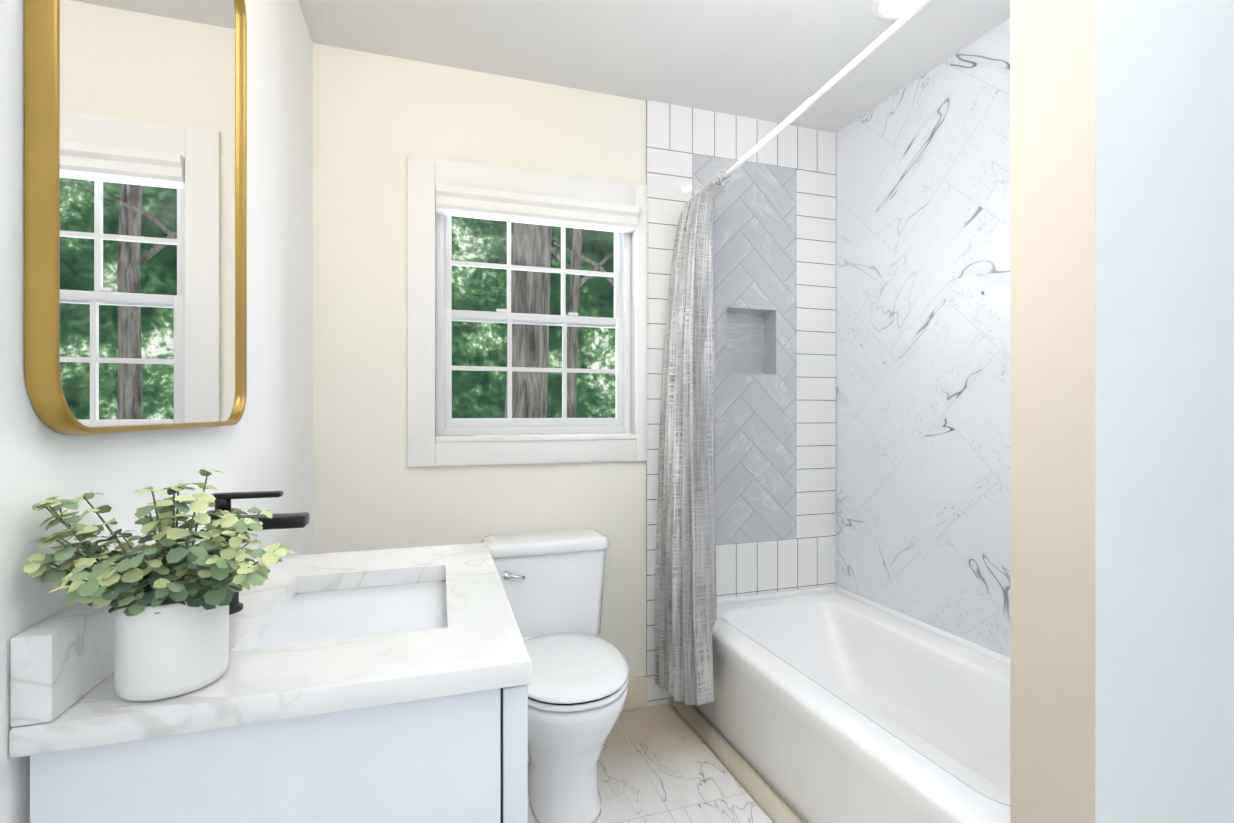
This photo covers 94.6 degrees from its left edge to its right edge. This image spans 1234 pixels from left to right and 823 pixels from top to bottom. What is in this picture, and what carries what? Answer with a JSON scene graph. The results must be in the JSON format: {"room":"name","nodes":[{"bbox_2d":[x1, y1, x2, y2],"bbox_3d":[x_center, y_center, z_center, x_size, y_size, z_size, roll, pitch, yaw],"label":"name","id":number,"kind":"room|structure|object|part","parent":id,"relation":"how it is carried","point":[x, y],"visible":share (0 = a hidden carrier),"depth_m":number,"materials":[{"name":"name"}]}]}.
{"room":"bathroom","nodes":[
{"label":"bathroom","id":0,"kind":"room"},
{"bbox_2d":[0,0,312,822],"bbox_3d":[-0.504,-0.033,0.232,0.001,2.460,3.600,0,0,-17],"label":"wall","id":1,"kind":"structure","parent":0,"point":[264,442],"depth_m":1.11,"materials":[{"name":"paint"}]},
{"bbox_2d":[24,0,246,434],"bbox_3d":[-0.696,-0.430,0.892,0.026,0.914,0.625,0,0,-17],"label":"mirror","id":2,"kind":"object","parent":1,"relation":"attached to","point":[135,215],"visible":1,"depth_m":0.77,"materials":[{"name":"gold metal"}]},
{"bbox_2d":[313,43,836,677],"bbox_3d":[-0.038,-0.033,2.322,2.140,2.460,0.110,0,0,-17],"label":"wall","id":3,"kind":"structure","parent":0,"point":[377,119],"depth_m":2.04,"materials":[{"name":"paint"}]},
{"bbox_2d":[407,155,646,466],"bbox_3d":[-0.326,-0.358,2.206,0.910,1.110,0.154,0,0,-17],"label":"window","id":4,"kind":"structure","parent":3,"relation":"in","point":[496,193],"depth_m":2.16,"materials":[{"name":"white paint"}]},
{"bbox_2d":[622,676,646,711],"bbox_3d":[-0.445,1.135,2.125,1.186,0.125,0.019,0,0,-17],"label":"baseboard","id":5,"kind":"structure","parent":3,"relation":"attached to","point":[636,698],"depth_m":2.27,"materials":[{"name":"paint"}]},
{"bbox_2d":[646,100,835,706],"bbox_3d":[0.557,-0.033,2.443,0.916,2.460,0.002,0,0,-17],"label":"wall tile","id":6,"kind":"structure","parent":3,"relation":"attached to","point":[677,136],"depth_m":2.50,"materials":[{"name":"tile"}]},
{"bbox_2d":[692,154,795,544],"bbox_3d":[0.538,-0.255,2.488,0.500,1.635,0.098,0,0,-17],"label":"tile panel","id":7,"kind":"object","parent":3,"relation":"attached to","point":[754,265],"visible":0.73,"depth_m":2.46,"materials":[{"name":"grey tile"}]},
{"bbox_2d":[528,703,772,822],"bbox_3d":[0.880,1.198,0.665,2.900,0.002,3.600,0,0,-17],"label":"floor","id":8,"kind":"structure","parent":0,"point":[662,763],"depth_m":1.86,"materials":[{"name":"tile"}]},
{"bbox_2d":[9,491,531,822],"bbox_3d":[-0.451,0.663,0.978,0.544,1.067,0.687,0,0,-17],"label":"bathroom vanity","id":9,"kind":"object","parent":8,"relation":"on","point":[381,686],"visible":0.9,"depth_m":0.68,"materials":[{"name":"stone"}]},
{"bbox_2d":[24,468,293,701],"bbox_3d":[-0.505,0.195,0.673,0.238,0.242,0.250,0,0,-17],"label":"plant","id":10,"kind":"object","parent":9,"relation":"on","point":[167,596],"visible":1,"depth_m":0.62,"materials":[{"name":"green plant"}]},
{"bbox_2d":[481,529,628,822],"bbox_3d":[-0.189,0.826,1.841,0.444,0.743,0.691,0,0,-17],"label":"toilet","id":11,"kind":"object","parent":8,"relation":"on","point":[552,582],"visible":0.71,"depth_m":1.72,"materials":[{"name":"ceramic"}]},
{"bbox_2d":[693,586,1009,822],"bbox_3d":[0.854,0.992,1.810,0.820,0.410,1.381,0,0,-17],"label":"bathtub","id":12,"kind":"object","parent":8,"relation":"on","point":[833,704],"visible":0.77,"depth_m":1.83,"materials":[{"name":"ceramic"}]},
{"bbox_2d":[298,0,1009,132],"bbox_3d":[0.842,-1.263,0.785,3.000,0.001,3.950,0,0,-17],"label":"ceiling","id":13,"kind":"structure","parent":0,"point":[778,61],"depth_m":1.95,"materials":[{"name":"paint"}]},
{"bbox_2d":[870,0,932,21],"bbox_3d":[0.877,-1.259,1.744,0.184,0.008,0.184,0,0,-17],"label":"recessed light","id":14,"kind":"object","parent":13,"relation":"in","point":[888,10],"visible":0.65,"depth_m":1.78,"materials":[{"name":"white paint"}]},
{"bbox_2d":[1010,0,1233,822],"bbox_3d":[1.477,-0.033,1.206,1.544,2.460,0.138,0,0,-17],"label":"wall","id":15,"kind":"structure","parent":0,"point":[1121,411],"depth_m":0.96,"materials":[{"name":"paint"}]},
{"bbox_2d":[670,697,802,822],"bbox_3d":[0.468,1.176,1.688,0.094,0.042,1.383,0,0,-17],"label":"baseboard","id":16,"kind":"structure","parent":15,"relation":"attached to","point":[770,802],"depth_m":1.87,"materials":[{"name":"paint"}]},
{"bbox_2d":[655,0,931,707],"bbox_3d":[0.448,0.070,1.682,0.271,2.043,1.383,0,0,-17],"label":"shower curtain","id":17,"kind":"object","parent":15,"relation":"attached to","point":[685,599],"visible":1,"depth_m":2.05,"materials":[{"name":"grey fabric"}]},
{"bbox_3d":[0.551,-0.905,1.714,0.056,0.091,1.383,0,0,-17],"label":"rail","id":18,"kind":"part","parent":17,"relation":"part of","materials":[{"name":"white metal"}]},
{"label":"outside","id":19,"kind":"structure","parent":0,"visible":0},
{"bbox_2d":[435,199,615,436],"bbox_3d":[-1.968,-3.802,7.502,19.988,22.000,9.651,0,0,-17],"label":"tree foliage","id":20,"kind":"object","parent":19,"point":[603,306],"depth_m":12.34,"materials":[{"name":"green plant"}]},
{"bbox_3d":[1.231,-0.033,1.932,0.049,2.460,1.394,0,0,-17],"label":"wall","id":21,"kind":"structure","parent":0,"visible":0},
{"bbox_2d":[836,18,1009,656],"bbox_3d":[1.226,-0.213,1.926,0.050,2.100,1.386,0,0,-17],"label":"wall tile","id":22,"kind":"structure","parent":21,"relation":"attached to","point":[923,348],"depth_m":2.11,"materials":[{"name":"tile"}]},
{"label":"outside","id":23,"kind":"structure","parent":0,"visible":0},
{"bbox_2d":[505,222,613,417],"bbox_3d":[0.097,-1.802,7.703,13.006,12.022,3.980,0,0,-17],"label":"trees","id":24,"kind":"object","parent":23,"point":[533,288],"depth_m":5.42,"materials":[{"name":"brown plant"}]}
]}

